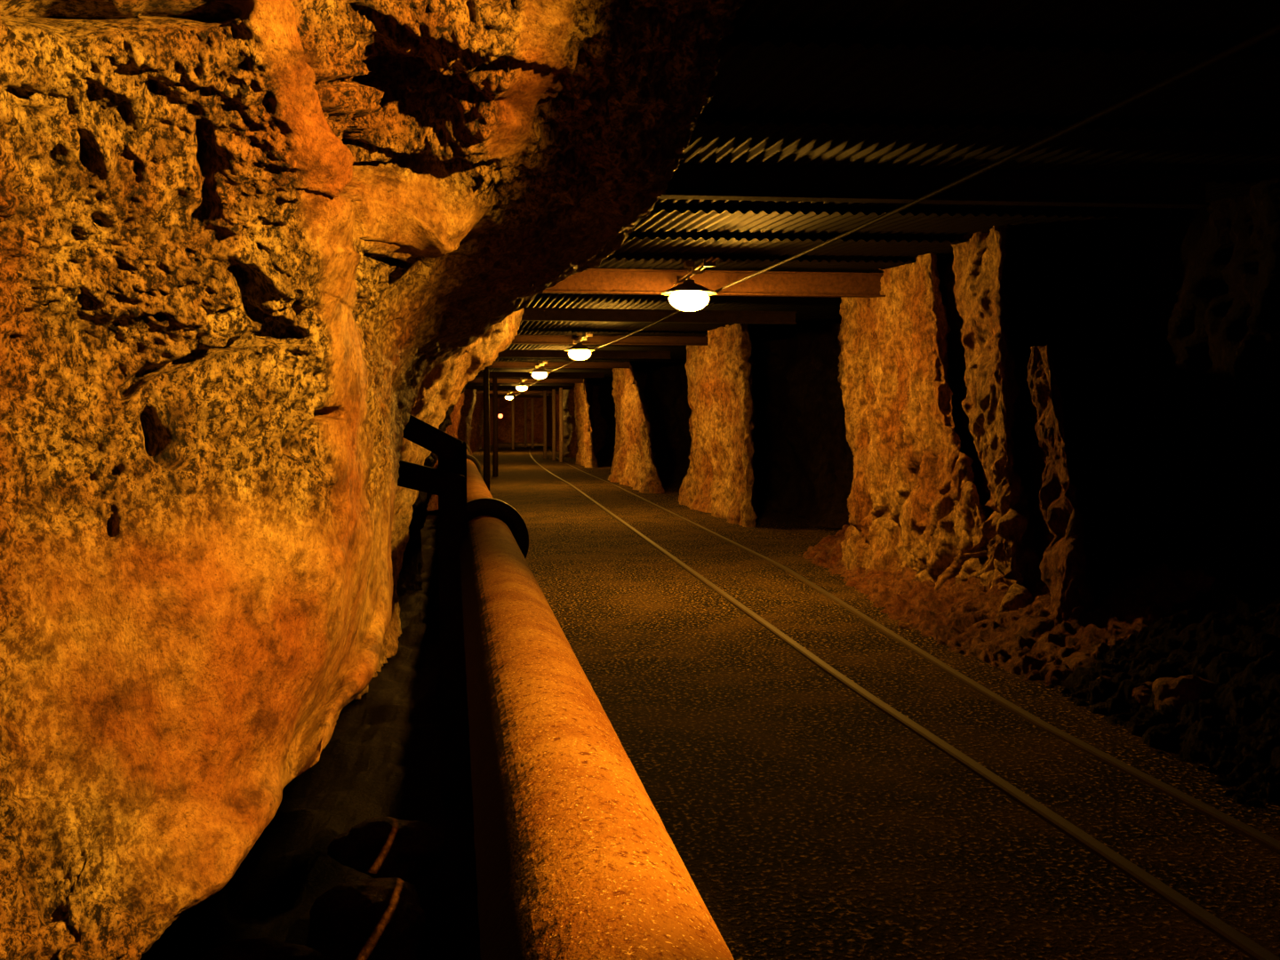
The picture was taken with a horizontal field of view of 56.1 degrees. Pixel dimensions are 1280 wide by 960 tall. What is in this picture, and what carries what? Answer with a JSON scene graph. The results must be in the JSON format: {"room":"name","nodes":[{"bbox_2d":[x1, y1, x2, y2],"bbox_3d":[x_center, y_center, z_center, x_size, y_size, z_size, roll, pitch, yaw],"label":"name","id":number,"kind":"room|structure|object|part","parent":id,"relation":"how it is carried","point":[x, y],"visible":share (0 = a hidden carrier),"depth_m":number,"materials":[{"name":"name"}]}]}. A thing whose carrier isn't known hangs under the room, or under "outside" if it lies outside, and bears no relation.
{"room":"mine tunnel","nodes":[
{"label":"mine tunnel","id":0,"kind":"room"},
{"bbox_2d":[140,510,479,959],"bbox_3d":[-6.016,0.044,36.584,3.726,0.597,80.152,0,3,-7],"label":"floor","id":1,"kind":"structure","parent":0,"point":[381,756],"depth_m":6.11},
{"bbox_2d":[309,877,425,959],"bbox_3d":[-0.970,1.600,4.274,0.395,0.360,0.454,-1,3,-23],"label":"rock","id":2,"kind":"object","parent":1,"relation":"on","point":[373,918],"visible":0.96,"depth_m":4.14,"materials":[{"name":"brown stone"}]},
{"bbox_2d":[327,816,445,881],"bbox_3d":[-1.110,1.574,5.185,0.495,0.251,0.486,1,3,20],"label":"rock","id":3,"kind":"object","parent":1,"relation":"on","point":[377,847],"visible":0.98,"depth_m":5.03,"materials":[{"name":"brown stone"}]},
{"bbox_2d":[0,0,798,959],"bbox_3d":[-1.272,-0.147,5.127,4.068,3.295,7.908,0,3,-2],"label":"rock wall","id":4,"kind":"structure","parent":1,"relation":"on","point":[241,241],"depth_m":2.96,"materials":[{"name":"stone"}]},
{"bbox_2d":[396,384,467,596],"bbox_3d":[-3.273,-0.436,15.285,2.366,3.319,4.612,0,3,-9],"label":"rock buttress","id":5,"kind":"object","parent":1,"relation":"on","point":[410,580],"visible":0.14,"depth_m":13.90,"materials":[{"name":"brown stone"}]},
{"bbox_2d":[426,457,438,511],"bbox_3d":[-5.367,-1.041,26.466,2.432,3.212,4.354,0,3,-9],"label":"rock buttress","id":6,"kind":"object","parent":1,"relation":"on","point":[433,504],"visible":0.02,"depth_m":25.03,"materials":[{"name":"brown stone"}]},
{"bbox_2d":[397,414,469,800],"bbox_3d":[-0.994,0.663,6.378,0.814,2.161,0.230,0,3,-9],"label":"support","id":7,"kind":"object","parent":1,"relation":"on","point":[448,482],"visible":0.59,"depth_m":6.34,"materials":[{"name":"black metal"}]},
{"bbox_3d":[-0.997,0.769,6.419,0.150,1.946,0.130,0,3,-9],"label":"post","id":8,"kind":"part","parent":7,"relation":"part of","materials":[{"name":"black metal"}]},
{"bbox_2d":[352,308,524,700],"bbox_3d":[-2.406,-0.173,10.009,3.011,3.326,3.745,0,3,-9],"label":"rock wall","id":9,"kind":"structure","parent":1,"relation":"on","point":[442,388],"depth_m":9.41,"materials":[{"name":"brown stone"}]},
{"bbox_2d":[445,392,464,439],"bbox_3d":[-6.574,-1.537,36.445,2.489,3.212,4.288,0,3,-9],"label":"rock buttress","id":10,"kind":"object","parent":1,"relation":"on","point":[455,416],"visible":0.12,"depth_m":35.40,"materials":[{"name":"brown stone"}]},
{"bbox_2d":[467,377,583,383],"bbox_3d":[-3.913,-2.994,36.135,4.400,0.130,0.110,0,3,-7],"label":"roof beam","id":11,"kind":"structure","parent":10,"relation":"attached to","point":[476,380],"depth_m":36.21,"materials":[{"name":"brown wood"}]},
{"bbox_2d":[456,389,476,455],"bbox_3d":[-7.687,-2.078,47.323,2.517,3.212,4.322,0,3,-9],"label":"rock buttress","id":12,"kind":"object","parent":1,"relation":"on","point":[464,428],"visible":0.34,"depth_m":45.93,"materials":[{"name":"brown stone"}]},
{"bbox_2d":[469,393,483,453],"bbox_3d":[-8.830,-2.674,59.300,2.431,3.212,4.277,0,3,-9],"label":"rock buttress","id":13,"kind":"object","parent":1,"relation":"on","point":[477,416],"visible":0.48,"depth_m":57.83,"materials":[{"name":"brown stone"}]},
{"bbox_2d":[466,377,613,391],"bbox_3d":[-4.620,-3.620,46.329,7.142,0.054,18.800,0,3,-9],"label":"sheet","id":14,"kind":"object","parent":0,"point":[594,381],"visible":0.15,"depth_m":43.06,"materials":[{"name":"metal"}]},
{"bbox_2d":[504,390,513,399],"bbox_3d":[-5.524,-3.582,50.723,0.450,0.395,0.450,0,3,-9],"label":"lamp","id":15,"kind":"object","parent":14,"relation":"hanging from","point":[508,396],"visible":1,"depth_m":50.62,"materials":[{"name":"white glass"}]},
{"bbox_2d":[475,391,559,393],"bbox_3d":[-5.673,-3.749,51.320,4.400,0.130,0.110,0,3,-7],"label":"roof beam","id":16,"kind":"structure","parent":14,"relation":"attached to","point":[476,392],"depth_m":51.39,"materials":[{"name":"brown wood"}]},
{"bbox_2d":[464,385,570,390],"bbox_3d":[-4.828,-3.364,43.672,4.600,0.140,0.110,0,3,-9],"label":"roof beam","id":17,"kind":"structure","parent":14,"relation":"attached to","point":[568,388],"depth_m":43.78,"materials":[{"name":"brown wood"}]},
{"bbox_2d":[480,358,686,377],"bbox_3d":[-2.779,-2.870,31.249,6.372,0.054,11.600,0,3,-9],"label":"sheet","id":18,"kind":"object","parent":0,"point":[645,365],"visible":0.32,"depth_m":28.54,"materials":[{"name":"metal"}]},
{"bbox_2d":[514,377,528,391],"bbox_3d":[-3.506,-2.829,35.579,0.450,0.395,0.450,0,3,-9],"label":"lamp","id":19,"kind":"object","parent":18,"relation":"hanging from","point":[522,387],"visible":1,"depth_m":35.47,"materials":[{"name":"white glass"}]},
{"bbox_3d":[-3.506,-2.731,35.584,0.310,0.170,0.310,0,3,-9],"label":"globe","id":20,"kind":"part","parent":19,"relation":"part of","materials":[{"name":"white glass"}]},
{"bbox_2d":[475,371,604,377],"bbox_3d":[-3.227,-2.748,31.285,4.600,0.140,0.110,0,3,-9],"label":"roof beam","id":21,"kind":"structure","parent":18,"relation":"attached to","point":[511,374],"depth_m":31.41,"materials":[{"name":"brown wood"}]},
{"bbox_2d":[488,361,629,368],"bbox_3d":[-2.411,-2.483,25.858,4.400,0.130,0.110,0,3,-7],"label":"roof beam","id":22,"kind":"structure","parent":18,"relation":"attached to","point":[495,364],"depth_m":25.93,"materials":[{"name":"brown wood"}]},
{"bbox_2d":[535,360,548,367],"bbox_3d":[-2.013,-2.374,24.630,0.090,0.055,2.482,0,3,-9],"label":"conduit","id":23,"kind":"object","parent":22,"relation":"attached to","point":[545,361],"visible":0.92,"depth_m":24.60,"materials":[{"name":"gold metal"}]},
{"bbox_2d":[497,329,796,359],"bbox_3d":[-1.323,-2.388,21.570,6.200,0.054,8.000,0,3,-9],"label":"sheet","id":24,"kind":"object","parent":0,"point":[677,352],"visible":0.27,"depth_m":20.77,"materials":[{"name":"metal"}]},
{"bbox_2d":[529,360,549,379],"bbox_3d":[-2.117,-2.316,25.284,0.450,0.395,0.450,0,3,-9],"label":"lamp","id":25,"kind":"object","parent":24,"relation":"hanging from","point":[538,373],"visible":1,"depth_m":25.18,"materials":[{"name":"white glass"}]},
{"bbox_3d":[-2.117,-2.219,25.289,0.310,0.170,0.310,0,3,-9],"label":"globe","id":26,"kind":"part","parent":25,"relation":"part of","materials":[{"name":"white glass"}]},
{"bbox_2d":[497,349,671,359],"bbox_3d":[-1.718,-2.262,21.513,4.600,0.140,0.110,0,3,-9],"label":"roof beam","id":27,"kind":"structure","parent":24,"relation":"attached to","point":[507,353],"depth_m":21.64,"materials":[{"name":"brown wood"}]},
{"bbox_2d":[511,335,708,345],"bbox_3d":[-1.136,-2.085,17.860,4.400,0.130,0.110,0,3,-7],"label":"roof beam","id":28,"kind":"structure","parent":24,"relation":"attached to","point":[555,340],"depth_m":17.94,"materials":[{"name":"brown wood"}]},
{"bbox_2d":[573,331,593,343],"bbox_3d":[-0.796,-1.985,16.809,0.090,0.055,2.050,0,3,-9],"label":"conduit","id":29,"kind":"object","parent":28,"relation":"attached to","point":[588,334],"visible":0.86,"depth_m":16.71,"materials":[{"name":"gold metal"}]},
{"bbox_2d":[519,293,841,332],"bbox_3d":[-0.163,-2.026,14.295,6.200,0.054,6.750,0,3,-9],"label":"sheet","id":30,"kind":"object","parent":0,"point":[812,312],"visible":0.2,"depth_m":13.93,"materials":[{"name":"metal"}]},
{"bbox_2d":[564,332,594,360],"bbox_3d":[-0.871,-1.918,17.282,0.450,0.395,0.450,0,3,-9],"label":"lamp","id":31,"kind":"object","parent":30,"relation":"hanging from","point":[580,351],"visible":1,"depth_m":17.18,"materials":[{"name":"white glass"}]},
{"bbox_3d":[-0.871,-1.821,17.287,0.310,0.170,0.310,0,3,-9],"label":"globe","id":32,"kind":"part","parent":31,"relation":"part of","materials":[{"name":"white glass"}]},
{"bbox_2d":[520,307,796,324],"bbox_3d":[-0.460,-1.869,13.622,4.600,0.140,0.110,0,3,-9],"label":"roof beam","id":33,"kind":"structure","parent":30,"relation":"attached to","point":[530,314],"depth_m":13.72,"materials":[{"name":"brown wood"}]},
{"bbox_2d":[615,236,1095,258],"bbox_3d":[0.572,-1.755,9.047,5.341,0.074,1.154,0,3,-3],"label":"sheet","id":34,"kind":"object","parent":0,"point":[892,248],"visible":0.56,"depth_m":8.98,"materials":[{"name":"metal"}]},
{"bbox_2d":[472,442,1279,959],"bbox_3d":[-1.824,-0.449,37.228,7.473,0.084,80.298,0,3,-7],"label":"floor","id":35,"kind":"structure","parent":0,"point":[809,822],"depth_m":4.79,"materials":[{"name":"concrete"}]},
{"bbox_2d":[482,366,489,490],"bbox_3d":[-3.048,-1.024,23.797,0.143,2.481,0.137,0,3,-9],"label":"prop","id":36,"kind":"object","parent":35,"relation":"on","point":[485,372],"visible":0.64,"depth_m":23.75,"materials":[{"name":"brown wood"}]},
{"bbox_2d":[492,376,498,476],"bbox_3d":[-3.594,-1.321,29.778,0.143,2.481,0.137,0,3,-9],"label":"prop","id":37,"kind":"object","parent":35,"relation":"on","point":[495,470],"visible":1,"depth_m":29.73,"materials":[{"name":"brown wood"}]},
{"bbox_2d":[481,397,543,447],"bbox_3d":[-8.494,-3.406,75.516,13.004,3.700,0.630,0,3,-10],"label":"wall","id":38,"kind":"structure","parent":35,"relation":"on","point":[504,424],"depth_m":75.63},
{"bbox_2d":[511,397,514,449],"bbox_3d":[-6.111,-2.710,57.696,0.143,2.481,0.137,0,3,-9],"label":"prop","id":39,"kind":"object","parent":35,"relation":"on","point":[513,413],"visible":0.88,"depth_m":57.66,"materials":[{"name":"brown wood"}]},
{"bbox_2d":[524,399,527,447],"bbox_3d":[-5.902,-2.913,61.774,0.143,2.481,0.137,0,3,-9],"label":"prop","id":40,"kind":"object","parent":35,"relation":"on","point":[525,420],"visible":1,"depth_m":61.73,"materials":[{"name":"brown wood"}]},
{"bbox_2d":[531,398,534,447],"bbox_3d":[-5.362,-2.816,59.837,0.143,2.481,0.137,0,3,-9],"label":"prop","id":41,"kind":"object","parent":35,"relation":"on","point":[532,417],"visible":1,"depth_m":59.80,"materials":[{"name":"brown wood"}]},
{"bbox_2d":[543,391,546,458],"bbox_3d":[-3.483,-2.026,43.955,0.143,2.481,0.137,0,3,-9],"label":"prop","id":42,"kind":"object","parent":35,"relation":"on","point":[544,392],"visible":1,"depth_m":43.91,"materials":[{"name":"brown wood"}]},
{"bbox_2d":[546,395,557,447],"bbox_3d":[-4.055,-3.179,65.407,2.411,2.810,3.836,0,3,-9],"label":"rock pillar","id":43,"kind":"structure","parent":35,"relation":"on","point":[548,397],"depth_m":64.20,"materials":[{"name":"brown stone"}]},
{"bbox_2d":[552,389,555,460],"bbox_3d":[-3.017,-1.929,42.006,0.143,2.481,0.137,0,3,-9],"label":"prop","id":44,"kind":"object","parent":35,"relation":"on","point":[553,390],"visible":1,"depth_m":41.96,"materials":[{"name":"brown wood"}]},
{"bbox_2d":[555,392,563,451],"bbox_3d":[-2.827,-2.708,55.953,2.362,2.810,3.742,0,3,-9],"label":"rock pillar","id":45,"kind":"structure","parent":35,"relation":"on","point":[556,395],"depth_m":55.33,"materials":[{"name":"brown stone"}]},
{"bbox_2d":[559,387,562,462],"bbox_3d":[-2.639,-1.832,40.044,0.143,2.481,0.137,0,3,-9],"label":"prop","id":46,"kind":"object","parent":35,"relation":"on","point":[560,388],"visible":0.92,"depth_m":39.99,"materials":[{"name":"brown wood"}]},
{"bbox_2d":[562,384,607,457],"bbox_3d":[-1.914,-2.250,46.749,2.359,2.810,4.269,0,3,-9],"label":"rock pillar","id":47,"kind":"structure","parent":35,"relation":"on","point":[570,446],"depth_m":44.95,"materials":[{"name":"brown stone"}]},
{"bbox_2d":[573,377,598,467],"bbox_3d":[-1.997,-2.201,45.093,0.838,2.876,19.322,0,3,-2],"label":"rock pillar","id":48,"kind":"structure","parent":35,"relation":"on","point":[583,396],"depth_m":37.79,"materials":[{"name":"brown stone"}]},
{"bbox_2d":[608,361,664,493],"bbox_3d":[-0.104,-1.425,29.925,1.339,2.834,13.766,0,3,0],"label":"rock pillar","id":49,"kind":"structure","parent":35,"relation":"on","point":[634,465],"depth_m":25.66,"materials":[{"name":"brown stone"}]},
{"bbox_2d":[678,323,760,527],"bbox_3d":[1.308,-0.904,19.581,1.417,2.820,7.729,0,3,6],"label":"rock pillar","id":50,"kind":"structure","parent":35,"relation":"on","point":[719,480],"depth_m":17.15,"materials":[{"name":"brown stone"}]},
{"bbox_2d":[528,448,1279,959],"bbox_3d":[-1.917,-0.069,29.653,0.528,0.032,58.121,0,3,-7],"label":"rail","id":51,"kind":"object","parent":35,"relation":"on","point":[1243,943],"visible":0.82,"depth_m":4.37,"materials":[{"name":"metal"}]},
{"bbox_2d":[548,448,1279,855],"bbox_3d":[-1.087,-0.076,29.783,0.486,0.032,58.133,0,3,-7],"label":"rail","id":52,"kind":"object","parent":35,"relation":"on","point":[1251,833],"visible":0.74,"depth_m":5.48,"materials":[{"name":"metal"}]},
{"bbox_2d":[837,252,1007,591],"bbox_3d":[2.553,-0.475,11.536,1.516,2.864,7.580,0,3,-7],"label":"rock pillar","id":53,"kind":"structure","parent":35,"relation":"on","point":[913,500],"depth_m":9.79,"materials":[{"name":"brown stone"}]},
{"bbox_2d":[542,268,885,297],"bbox_3d":[0.104,-1.663,10.084,4.400,0.200,0.110,0,3,-7],"label":"roof beam","id":54,"kind":"structure","parent":53,"relation":"attached to","point":[591,281],"depth_m":10.16,"materials":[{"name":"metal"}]},
{"bbox_2d":[593,257,1022,274],"bbox_3d":[0.399,-1.809,10.133,5.341,0.074,1.154,0,3,-3],"label":"sheet","id":55,"kind":"object","parent":54,"relation":"on","point":[851,266],"visible":0.35,"depth_m":9.97,"materials":[{"name":"metal"}]},
{"bbox_2d":[660,260,717,311],"bbox_3d":[0.388,-1.532,9.507,0.450,0.395,0.450,0,3,-9],"label":"lamp","id":56,"kind":"object","parent":55,"relation":"hanging from","point":[689,295],"visible":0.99,"depth_m":9.41,"materials":[{"name":"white glass"}]},
{"bbox_3d":[0.388,-1.434,9.512,0.310,0.170,0.310,0,3,-9],"label":"globe","id":57,"kind":"part","parent":56,"relation":"part of","materials":[{"name":"white glass"}]},
{"bbox_2d":[672,256,719,285],"bbox_3d":[0.419,-1.612,9.305,0.090,0.055,1.500,0,3,-9],"label":"conduit","id":58,"kind":"object","parent":56,"relation":"attached to","point":[707,262],"visible":0.93,"depth_m":9.16,"materials":[{"name":"gold metal"}]},
{"bbox_2d":[514,23,1279,399],"bbox_3d":[-2.460,-2.667,31.671,0.597,0.182,68.515,0,3,-8],"label":"power cable","id":59,"kind":"object","parent":54,"relation":"hanging from","point":[1275,29],"visible":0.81,"depth_m":4.30,"materials":[{"name":"black rubber"}]},
{"bbox_2d":[966,618,994,630],"bbox_3d":[2.277,0.973,7.627,0.417,0.205,0.347,0,3,4],"label":"rock","id":60,"kind":"object","parent":35,"relation":"on","point":[984,623],"visible":0.2,"depth_m":7.54,"materials":[{"name":"brown stone"}]},
{"bbox_2d":[938,224,1040,612],"bbox_3d":[2.606,-0.370,9.125,0.603,2.835,3.140,0,3,8],"label":"rock pillar","id":61,"kind":"structure","parent":35,"relation":"on","point":[972,286],"depth_m":8.14,"materials":[{"name":"brown stone"}]},
{"bbox_2d":[798,524,1222,686],"bbox_3d":[2.389,0.680,9.614,1.496,0.658,6.607,0,3,-4],"label":"rubble","id":62,"kind":"object","parent":35,"relation":"on","point":[1128,598],"visible":0.59,"depth_m":7.37,"materials":[{"name":"brown stone"}]},
{"bbox_2d":[1060,651,1096,671],"bbox_3d":[2.405,1.034,6.475,0.266,0.186,0.331,1,3,10],"label":"rock","id":63,"kind":"object","parent":62,"relation":"on","point":[1076,659],"visible":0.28,"depth_m":6.42,"materials":[{"name":"brown stone"}]},
{"bbox_2d":[1036,642,1062,655],"bbox_3d":[2.355,1.016,6.784,0.172,0.182,0.287,-1,3,-19],"label":"rock","id":64,"kind":"object","parent":35,"relation":"on","point":[1052,648],"visible":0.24,"depth_m":6.78,"materials":[{"name":"brown stone"}]},
{"bbox_2d":[1014,344,1095,631],"bbox_3d":[2.713,0.123,7.824,0.440,1.950,2.053,1,3,13],"label":"rock pillar","id":65,"kind":"structure","parent":35,"relation":"on","point":[1049,475],"depth_m":7.32,"materials":[{"name":"brown stone"}]},
{"bbox_2d":[1131,681,1153,705],"bbox_3d":[2.471,1.065,5.808,0.255,0.169,0.268,0,3,9],"label":"rock","id":66,"kind":"object","parent":35,"relation":"on","point":[1142,694],"visible":0.3,"depth_m":5.74,"materials":[{"name":"brown stone"}]},
{"bbox_2d":[1045,575,1279,805],"bbox_3d":[2.786,0.893,5.596,1.331,0.622,2.472,0,3,-2],"label":"rubble pile","id":67,"kind":"object","parent":35,"relation":"on","point":[1228,636],"visible":0.82,"depth_m":5.65,"materials":[{"name":"brown stone"}]},
{"bbox_2d":[1152,674,1216,711],"bbox_3d":[2.546,1.047,5.597,0.306,0.304,0.407,2,4,40],"label":"rock","id":68,"kind":"object","parent":67,"relation":"on","point":[1178,692],"visible":0.41,"depth_m":5.51,"materials":[{"name":"brown stone"}]},
{"bbox_2d":[1143,170,1279,629],"bbox_3d":[4.197,-0.210,5.730,1.842,2.810,5.650,0,3,-9],"label":"rock pillar","id":69,"kind":"structure","parent":35,"relation":"on","point":[1217,461],"depth_m":7.02,"materials":[{"name":"black stone"}]},
{"bbox_3d":[-0.282,0.967,3.349,0.160,0.575,0.060,0,3,-9],"label":"stand","id":70,"kind":"object","parent":35,"relation":"on","visible":0},
{"bbox_2d":[459,497,734,959],"bbox_3d":[-0.181,0.564,2.463,0.490,0.490,8.861,0,3,-9],"label":"pipe section","id":71,"kind":"object","parent":70,"relation":"on","point":[575,860],"visible":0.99,"depth_m":1.77,"materials":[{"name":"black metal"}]},
{"bbox_2d":[466,454,511,506],"bbox_3d":[-1.668,0.101,11.784,0.490,0.490,10.041,0,3,-9],"label":"pipe section","id":72,"kind":"object","parent":71,"relation":"attached to","point":[476,488],"visible":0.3,"depth_m":10.48,"materials":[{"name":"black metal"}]},
{"bbox_2d":[466,444,473,456],"bbox_3d":[-3.214,-0.394,21.722,0.449,0.424,10.102,0,3,-9],"label":"pipe section","id":73,"kind":"object","parent":72,"relation":"attached to","point":[468,447],"visible":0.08,"depth_m":26.69,"materials":[{"name":"black metal"}]},
{"bbox_2d":[475,23,1279,398],"bbox_3d":[-3.103,-3.277,36.883,10.421,0.102,80.414,0,3,-7],"label":"ceiling","id":74,"kind":"structure","parent":0,"point":[1082,39],"depth_m":5.84,"materials":[{"name":"grey metal"}]},
{"bbox_2d":[497,396,502,418],"bbox_3d":[-8.096,-4.196,69.556,0.260,1.291,0.430,0,3,-9],"label":"lamp","id":75,"kind":"object","parent":74,"relation":"hanging from","point":[500,415],"visible":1,"depth_m":69.62,"materials":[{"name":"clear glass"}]},
{"bbox_2d":[595,223,1183,569],"bbox_3d":[-0.008,-1.863,37.450,2.287,3.000,80.079,0,3,-7],"label":"wall","id":76,"kind":"structure","parent":0,"point":[1098,306],"depth_m":10.48,"materials":[{"name":"black"}]},
{"bbox_2d":[632,208,1186,238],"bbox_3d":[0.745,-1.701,7.963,5.341,0.074,1.154,0,3,-3],"label":"sheet","id":77,"kind":"object","parent":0,"point":[1041,225],"visible":0.67,"depth_m":7.90,"materials":[{"name":"metal"}]},
{"bbox_2d":[654,178,1257,212],"bbox_3d":[0.918,-1.647,6.878,5.341,0.074,1.154,0,3,-3],"label":"sheet","id":78,"kind":"object","parent":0,"point":[1224,188],"visible":0.21,"depth_m":7.34,"materials":[{"name":"metal"}]},
{"bbox_2d":[679,120,1279,176],"bbox_3d":[1.091,-1.593,5.793,5.341,0.074,1.154,0,3,-3],"label":"sheet","id":79,"kind":"object","parent":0,"point":[1213,152],"visible":0.49,"depth_m":5.73,"materials":[{"name":"metal"}]},
{"bbox_2d":[658,164,1210,208],"bbox_3d":[0.800,-1.487,6.035,4.300,0.150,0.110,0,3,-6],"label":"roof beam","id":80,"kind":"structure","parent":79,"relation":"attached to","point":[689,181],"depth_m":6.09,"materials":[{"name":"brown wood"}]}
]}

